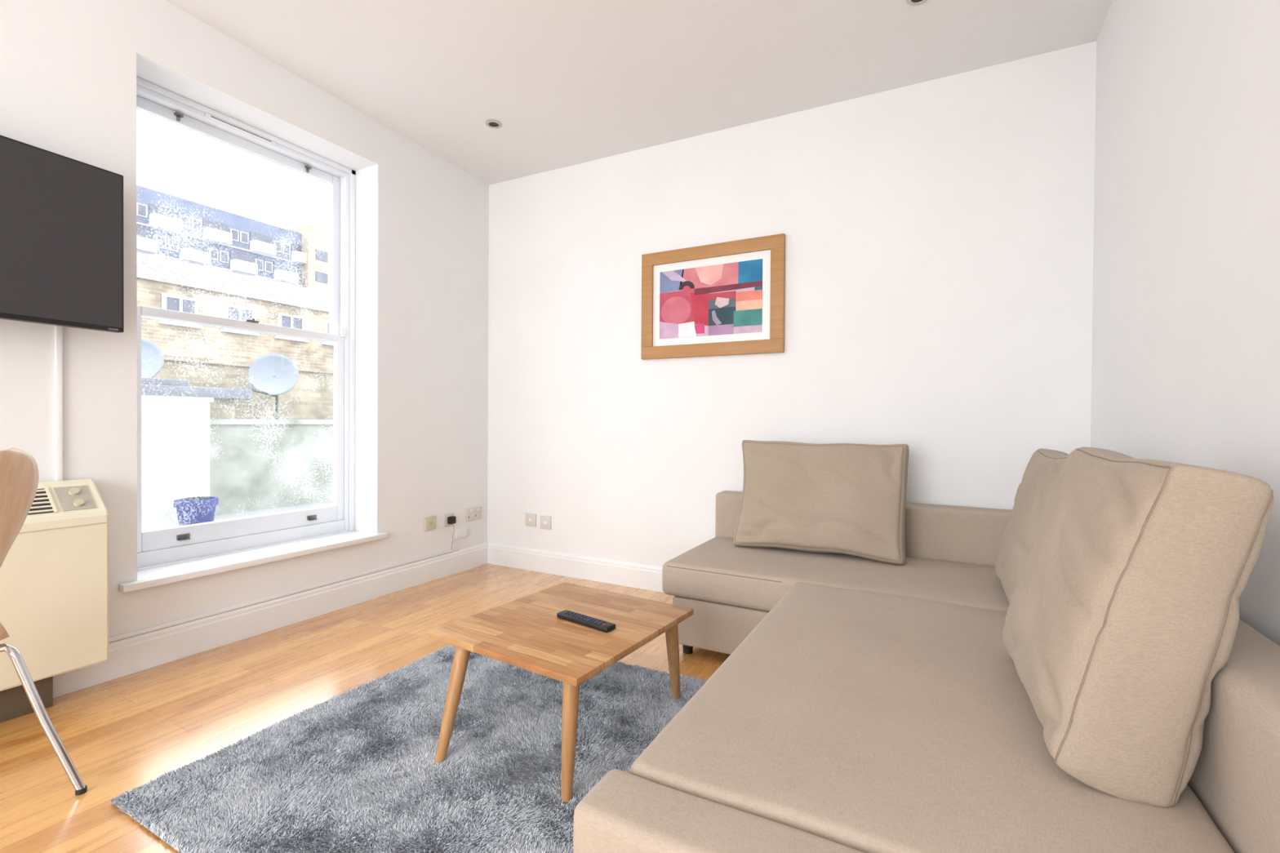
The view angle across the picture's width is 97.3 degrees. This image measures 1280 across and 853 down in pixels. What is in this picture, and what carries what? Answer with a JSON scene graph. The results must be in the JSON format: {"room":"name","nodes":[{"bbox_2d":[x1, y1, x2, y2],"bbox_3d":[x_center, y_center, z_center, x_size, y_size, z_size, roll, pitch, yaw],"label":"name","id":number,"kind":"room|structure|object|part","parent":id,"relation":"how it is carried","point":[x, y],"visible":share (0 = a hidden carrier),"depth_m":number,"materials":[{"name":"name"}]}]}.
{"room":"living room","nodes":[
{"label":"living room","id":0,"kind":"room"},
{"bbox_2d":[0,0,488,637],"bbox_3d":[-2.601,-0.459,1.681,0.320,2.950,5.730,1,1,28],"label":"wall","id":1,"kind":"structure","parent":0,"point":[69,69],"depth_m":2.77,"materials":[{"name":"paint"}]},
{"bbox_2d":[54,325,62,480],"bbox_3d":[-2.185,0.014,2.118,0.014,0.800,0.018,1,1,28],"label":"cover","id":2,"kind":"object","parent":1,"relation":"attached to","point":[58,329],"depth_m":2.11,"materials":[{"name":"white plastic"}]},
{"bbox_2d":[0,134,124,333],"bbox_3d":[-2.269,-0.663,1.762,0.212,0.604,0.970,1,1,22],"label":"television","id":3,"kind":"object","parent":1,"relation":"attached to","point":[61,217],"visible":1,"depth_m":2.00,"materials":[{"name":"black plastic"}]},
{"bbox_2d":[136,84,350,568],"bbox_3d":[-2.048,-0.455,2.949,0.105,2.175,1.128,1,1,28],"label":"window frame","id":4,"kind":"structure","parent":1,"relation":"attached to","point":[174,554],"depth_m":3.11,"materials":[{"name":"white paint"}]},
{"bbox_2d":[176,533,190,541],"bbox_3d":[-2.153,0.523,2.660,0.020,0.027,0.052,1,1,28],"label":"lift","id":5,"kind":"object","parent":4,"relation":"attached to","point":[184,536],"visible":1,"depth_m":2.66,"materials":[{"name":"metal"}]},
{"bbox_2d":[204,112,275,145],"bbox_3d":[-2.017,-1.504,2.853,0.017,0.016,0.320,1,1,28],"label":"vent","id":6,"kind":"object","parent":4,"relation":"attached to","point":[207,115],"depth_m":2.84,"materials":[{"name":"white plastic"}]},
{"bbox_3d":[-2.017,-1.503,2.853,0.016,0.005,0.280,1,1,28],"label":"vent slot","id":7,"kind":"part","parent":6,"relation":"part of","materials":[{"name":"white plastic"}]},
{"bbox_2d":[136,95,344,552],"bbox_3d":[-2.047,-0.465,2.948,0.084,2.055,1.018,1,1,28],"label":"window","id":8,"kind":"structure","parent":4,"relation":"in","point":[162,538],"depth_m":2.99,"materials":[{"name":"white paint"}]},
{"bbox_2d":[173,111,183,121],"bbox_3d":[-2.180,-1.462,2.663,0.020,0.033,0.032,1,1,28],"label":"hook","id":9,"kind":"object","parent":8,"relation":"attached to","point":[179,115],"visible":1,"depth_m":2.66,"materials":[{"name":"metal"}]},
{"bbox_3d":[-2.063,-0.998,2.954,0.038,0.990,1.018,1,1,28],"label":"sash","id":10,"kind":"part","parent":8,"relation":"part of","materials":[{"name":"clear glass"}]},
{"bbox_2d":[242,318,258,323],"bbox_3d":[-2.024,-0.551,2.931,0.050,0.018,0.060,1,1,28],"label":"sash lock","id":11,"kind":"object","parent":8,"relation":"on","point":[252,320],"visible":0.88,"depth_m":2.92,"materials":[{"name":"metal"}]},
{"bbox_2d":[304,164,311,173],"bbox_3d":[-1.889,-1.466,3.208,0.020,0.033,0.032,1,1,28],"label":"hook","id":12,"kind":"object","parent":8,"relation":"attached to","point":[308,167],"visible":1,"depth_m":3.21,"materials":[{"name":"metal"}]},
{"bbox_2d":[340,326,345,337],"bbox_3d":[-1.770,-0.565,3.355,0.020,0.060,0.022,1,1,28],"label":"restrictor","id":13,"kind":"object","parent":8,"relation":"attached to","point":[342,328],"visible":1,"depth_m":3.35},
{"bbox_2d":[136,76,355,530],"bbox_3d":[-1.996,-0.455,2.921,0.014,2.175,1.128,1,1,28],"label":"bead","id":14,"kind":"object","parent":4,"relation":"attached to","point":[140,81],"visible":0.52,"depth_m":3.39,"materials":[{"name":"white paint"}]},
{"bbox_2d":[306,515,317,520],"bbox_3d":[-1.863,0.520,3.206,0.020,0.027,0.052,1,1,28],"label":"lift","id":15,"kind":"object","parent":4,"relation":"attached to","point":[312,517],"visible":1,"depth_m":3.20,"materials":[{"name":"metal"}]},
{"bbox_2d":[119,530,387,592],"bbox_3d":[-1.900,0.649,2.865,0.260,0.030,1.228,1,1,28],"label":"window sill","id":16,"kind":"structure","parent":1,"relation":"attached to","point":[157,575],"depth_m":2.71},
{"bbox_2d":[53,542,488,697],"bbox_3d":[-2.461,0.942,1.615,0.018,0.150,5.730,1,1,28],"label":"baseboard","id":17,"kind":"structure","parent":1,"relation":"attached to","point":[131,655],"depth_m":2.71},
{"bbox_2d":[425,515,435,530],"bbox_3d":[-1.366,0.631,3.675,0.012,0.086,0.086,1,1,28],"label":"socket","id":18,"kind":"object","parent":1,"relation":"attached to","point":[430,522],"visible":1,"depth_m":3.67,"materials":[{"name":"beige plastic"}]},
{"bbox_2d":[443,512,456,549],"bbox_3d":[-1.278,0.712,3.802,0.048,0.245,0.086,1,1,28],"label":"wall socket","id":19,"kind":"object","parent":1,"relation":"attached to","point":[449,519],"visible":1,"depth_m":3.79,"materials":[{"name":"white plastic"}]},
{"bbox_3d":[-1.295,0.632,3.810,0.010,0.086,0.086,1,1,28],"label":"plate","id":20,"kind":"part","parent":19,"relation":"part of","materials":[{"name":"white plastic"}]},
{"bbox_2d":[453,526,467,540],"bbox_3d":[-1.241,0.742,3.904,0.020,0.075,0.130,1,1,28],"label":"junction box","id":21,"kind":"object","parent":1,"relation":"attached to","point":[460,533],"visible":0.99,"depth_m":3.89,"materials":[{"name":"white plastic"}]},
{"bbox_3d":[-1.236,0.742,3.901,0.010,0.052,0.100,1,1,28],"label":"lid","id":22,"kind":"part","parent":21,"relation":"part of","materials":[{"name":"white plastic"}]},
{"bbox_2d":[466,506,481,521],"bbox_3d":[-1.181,0.623,4.019,0.014,0.086,0.146,1,1,28],"label":"wall socket","id":23,"kind":"object","parent":1,"relation":"attached to","point":[473,513],"visible":1,"depth_m":4.01,"materials":[{"name":"plastic"}]},
{"bbox_2d":[0,563,730,852],"bbox_3d":[-0.961,1.095,0.817,4.020,0.120,6.130,1,1,28],"label":"floor","id":24,"kind":"structure","parent":0,"point":[122,734],"depth_m":2.11,"materials":[{"name":"brown wood"}]},
{"bbox_2d":[0,447,87,795],"bbox_3d":[-1.813,0.539,1.380,0.532,0.970,0.404,0,1,0],"label":"dining chair","id":25,"kind":"object","parent":24,"relation":"on","point":[19,470],"visible":1,"depth_m":1.51,"materials":[{"name":"brown wood"}]},
{"bbox_3d":[-1.695,0.804,1.522,0.302,0.431,0.068,0,1,-30],"label":"leg","id":26,"kind":"part","parent":25,"relation":"part of","materials":[{"name":"silver metal"}]},
{"bbox_2d":[0,479,109,722],"bbox_3d":[-2.230,0.611,1.841,0.167,0.812,0.710,1,1,28],"label":"heater","id":27,"kind":"object","parent":24,"relation":"on","point":[55,605],"visible":0.98,"depth_m":2.00,"materials":[{"name":"metal"}]},
{"bbox_2d":[27,486,57,515],"bbox_3d":[-2.234,0.264,1.786,0.096,0.087,0.533,1,1,28],"label":"grille","id":28,"kind":"object","parent":27,"relation":"attached to","point":[45,502],"depth_m":2.00,"materials":[{"name":"metal"}]},
{"bbox_3d":[-2.093,0.241,2.083,0.029,0.028,0.028,1,1,28],"label":"control knob","id":29,"kind":"part","parent":27,"relation":"part of","materials":[{"name":"beige plastic"}]},
{"bbox_3d":[-2.081,0.263,2.076,0.089,0.080,0.090,1,1,28],"label":"control panel","id":30,"kind":"part","parent":27,"relation":"part of","materials":[{"name":"grey metal"}]},
{"bbox_3d":[-2.056,0.279,2.063,0.029,0.028,0.028,1,1,28],"label":"control knob","id":31,"kind":"part","parent":27,"relation":"part of","materials":[{"name":"beige plastic"}]},
{"bbox_2d":[110,644,706,852],"bbox_3d":[-0.452,1.018,1.814,1.511,0.014,1.476,1,1,28],"label":"shag rug","id":32,"kind":"object","parent":24,"relation":"on","point":[357,771],"visible":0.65,"depth_m":1.67,"materials":[{"name":"grey carpet"}]},
{"bbox_2d":[429,582,693,804],"bbox_3d":[-0.241,0.844,1.935,0.662,0.367,0.767,1,1,28],"label":"coffee table","id":33,"kind":"object","parent":32,"relation":"on","point":[526,633],"visible":0.99,"depth_m":1.78,"materials":[{"name":"brown wood"}]},
{"bbox_3d":[-0.580,0.850,1.752,0.047,0.350,0.126,1,1,38],"label":"leg","id":34,"kind":"part","parent":33,"relation":"part of","materials":[{"name":"brown wood"}]},
{"bbox_3d":[-0.191,0.856,1.553,0.048,0.342,0.054,1,1,28],"label":"leg","id":35,"kind":"part","parent":33,"relation":"part of","materials":[{"name":"brown wood"}]},
{"bbox_2d":[556,609,615,632],"bbox_3d":[-0.182,0.649,1.887,0.230,0.022,0.048,1,1,37],"label":"remote control","id":36,"kind":"object","parent":33,"relation":"on","point":[580,619],"visible":1,"depth_m":1.87,"materials":[{"name":"black plastic"}]},
{"bbox_3d":[0.123,0.852,2.048,0.047,0.354,0.170,1,1,15],"label":"leg","id":37,"kind":"part","parent":33,"relation":"part of","materials":[{"name":"brown wood"}]},
{"bbox_2d":[573,490,1279,852],"bbox_3d":[0.668,0.709,1.841,1.668,0.656,2.342,1,1,28],"label":"sofa","id":38,"kind":"object","parent":24,"relation":"on","point":[857,704],"visible":0.66,"depth_m":1.08,"materials":[{"name":"beige fabric"}]},
{"bbox_3d":[0.327,0.703,0.774,0.936,0.147,0.138,1,1,28],"label":"seat panel","id":39,"kind":"part","parent":38,"relation":"part of","materials":[{"name":"beige fabric"}]},
{"bbox_2d":[733,440,909,564],"bbox_3d":[0.856,0.341,2.724,0.795,0.534,0.255,1,1,28],"label":"sofa cushion","id":40,"kind":"object","parent":38,"relation":"on","point":[850,499],"visible":1,"depth_m":2.63,"materials":[{"name":"beige fabric"}]},
{"bbox_3d":[0.915,0.687,2.482,1.502,0.155,0.689,1,1,28],"label":"seat","id":41,"kind":"part","parent":38,"relation":"part of","materials":[{"name":"beige fabric"}]},
{"bbox_3d":[1.183,0.673,2.810,1.667,0.596,0.147,1,1,28],"label":"backrest","id":42,"kind":"part","parent":38,"relation":"part of","materials":[{"name":"beige fabric"}]},
{"bbox_2d":[995,448,1068,604],"bbox_3d":[1.413,0.352,1.971,0.262,0.535,0.643,1,1,28],"label":"sofa cushion","id":43,"kind":"object","parent":38,"relation":"on","point":[1042,472],"visible":0.43,"depth_m":1.87,"materials":[{"name":"beige fabric"}]},
{"bbox_2d":[1002,447,1273,807],"bbox_3d":[0.981,0.339,1.200,0.315,0.569,0.639,1,1,28],"label":"sofa cushion","id":44,"kind":"object","parent":38,"relation":"on","point":[1122,615],"visible":1,"depth_m":0.94,"materials":[{"name":"beige fabric"}]},
{"bbox_3d":[1.296,0.687,1.419,0.164,0.596,2.188,1,1,28],"label":"backrest","id":45,"kind":"part","parent":38,"relation":"part of","materials":[{"name":"beige fabric"}]},
{"bbox_2d":[165,0,1112,185],"bbox_3d":[-0.940,-1.876,0.789,4.020,0.378,6.130,1,1,28],"label":"ceiling","id":46,"kind":"structure","parent":0,"point":[567,82],"depth_m":2.65,"materials":[{"name":"paint"}]},
{"bbox_2d":[485,119,502,128],"bbox_3d":[-0.854,-1.765,3.290,0.092,0.007,0.092,1,1,28],"label":"recessed light","id":47,"kind":"object","parent":46,"relation":"in","point":[492,123],"depth_m":3.28,"materials":[{"name":"white metal"}]},
{"bbox_2d":[906,0,927,5],"bbox_3d":[1.116,-1.717,2.251,0.092,0.007,0.092,1,1,28],"label":"recessed light","id":48,"kind":"object","parent":46,"relation":"in","point":[913,2],"depth_m":2.28,"materials":[{"name":"white metal"}]},
{"bbox_2d":[487,40,1096,567],"bbox_3d":[0.433,-0.380,3.426,4.040,2.800,0.200,1,1,28],"label":"wall","id":49,"kind":"structure","parent":0,"point":[939,233],"depth_m":3.02,"materials":[{"name":"paint"}]},
{"bbox_2d":[525,512,536,526],"bbox_3d":[-0.766,0.655,3.950,0.090,0.090,0.012,1,1,28],"label":"socket","id":50,"kind":"object","parent":49,"relation":"attached to","point":[531,518],"visible":1,"depth_m":3.94,"materials":[{"name":"white plastic"}]},
{"bbox_2d":[539,515,551,529],"bbox_3d":[-0.653,0.663,3.890,0.090,0.090,0.012,1,1,28],"label":"socket","id":51,"kind":"object","parent":49,"relation":"attached to","point":[544,521],"visible":1,"depth_m":3.88,"materials":[{"name":"white plastic"}]},
{"bbox_2d":[487,542,663,592],"bbox_3d":[0.426,0.946,3.314,3.484,0.150,0.018,1,1,28],"label":"baseboard","id":52,"kind":"structure","parent":49,"relation":"attached to","point":[642,576],"depth_m":3.75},
{"bbox_2d":[640,233,785,359],"bbox_3d":[0.404,-0.739,3.307,0.883,0.650,0.027,1,1,28],"label":"framed picture","id":53,"kind":"object","parent":49,"relation":"attached to","point":[727,298],"visible":1,"depth_m":3.28,"materials":[{"name":"multicoloured paper"}]},
{"bbox_3d":[0.447,-0.636,3.285,0.064,0.090,0.001,1,1,28],"label":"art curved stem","id":54,"kind":"part","parent":53,"relation":"part of","materials":[{"name":"pink paper"}]},
{"bbox_2d":[1090,0,1279,645],"bbox_3d":[0.737,-0.409,-0.094,0.200,2.930,5.730,1,1,28],"label":"wall","id":55,"kind":"structure","parent":0,"point":[1185,362],"depth_m":1.50,"materials":[{"name":"paint"}]},
{"label":"outside","id":56,"kind":"structure","parent":0,"visible":0},
{"bbox_2d":[137,500,342,569],"bbox_3d":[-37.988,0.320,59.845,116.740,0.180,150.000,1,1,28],"label":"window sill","id":57,"kind":"structure","parent":56,"point":[225,517],"depth_m":6.43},
{"bbox_2d":[141,337,164,377],"bbox_3d":[-6.366,-0.082,6.952,0.399,2.081,0.666,1,1,28],"label":"satellite dish","id":58,"kind":"object","parent":57,"relation":"on","point":[152,356],"visible":0.23,"depth_m":7.13,"materials":[{"name":"metal"}]},
{"bbox_2d":[141,395,213,531],"bbox_3d":[-4.691,0.367,4.179,0.260,1.260,2.570,1,1,28],"label":"wall","id":59,"kind":"structure","parent":57,"relation":"on","point":[175,430],"depth_m":4.98,"materials":[{"name":"white paint"}]},
{"bbox_2d":[173,495,218,525],"bbox_3d":[-3.873,0.800,4.919,0.310,0.391,0.310,1,1,28],"label":"plant pot","id":60,"kind":"object","parent":57,"relation":"on","point":[190,510],"visible":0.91,"depth_m":4.82,"materials":[{"name":"blue ceramic"}]},
{"bbox_2d":[141,377,252,418],"bbox_3d":[-5.671,0.210,6.274,1.100,1.520,1.950,1,1,28],"label":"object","id":61,"kind":"object","parent":57,"relation":"on","point":[223,406],"visible":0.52,"depth_m":6.53,"materials":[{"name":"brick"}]},
{"bbox_2d":[136,184,328,292],"bbox_3d":[-59.605,-13.199,61.634,16.600,26.520,53.000,1,1,28],"label":"apartment block","id":62,"kind":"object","parent":57,"relation":"on","point":[169,226],"visible":0.15,"depth_m":66.87,"materials":[{"name":"brick"}]},
{"bbox_2d":[137,251,333,369],"bbox_3d":[-19.836,-3.504,28.650,6.400,8.320,28.000,1,1,28],"label":"building","id":63,"kind":"structure","parent":57,"relation":"on","point":[162,282],"depth_m":25.37,"materials":[{"name":"brick"}]},
{"bbox_2d":[152,354,333,419],"bbox_3d":[-6.034,-0.030,9.155,0.350,1.940,7.500,1,1,28],"label":"brick wall","id":64,"kind":"structure","parent":57,"relation":"on","point":[312,397],"depth_m":8.86,"materials":[{"name":"beige brick"}]},
{"bbox_2d":[209,418,333,515],"bbox_3d":[-3.945,0.437,7.820,0.380,1.060,4.900,1,1,28],"label":"stone wall","id":65,"kind":"structure","parent":57,"relation":"on","point":[255,464],"depth_m":6.66,"materials":[{"name":"grey stone"}]},
{"bbox_2d":[246,353,298,419],"bbox_3d":[-5.613,-0.082,8.517,0.398,2.062,0.695,1,1,37],"label":"satellite dish","id":66,"kind":"object","parent":57,"relation":"on","point":[273,375],"visible":0.98,"depth_m":8.59,"materials":[{"name":"metal"}]},
{"bbox_3d":[-5.617,-0.610,8.416,0.073,0.317,0.523,0,1,7],"label":"feed arm","id":67,"kind":"part","parent":66,"relation":"part of","materials":[{"name":"plastic"}]}
]}

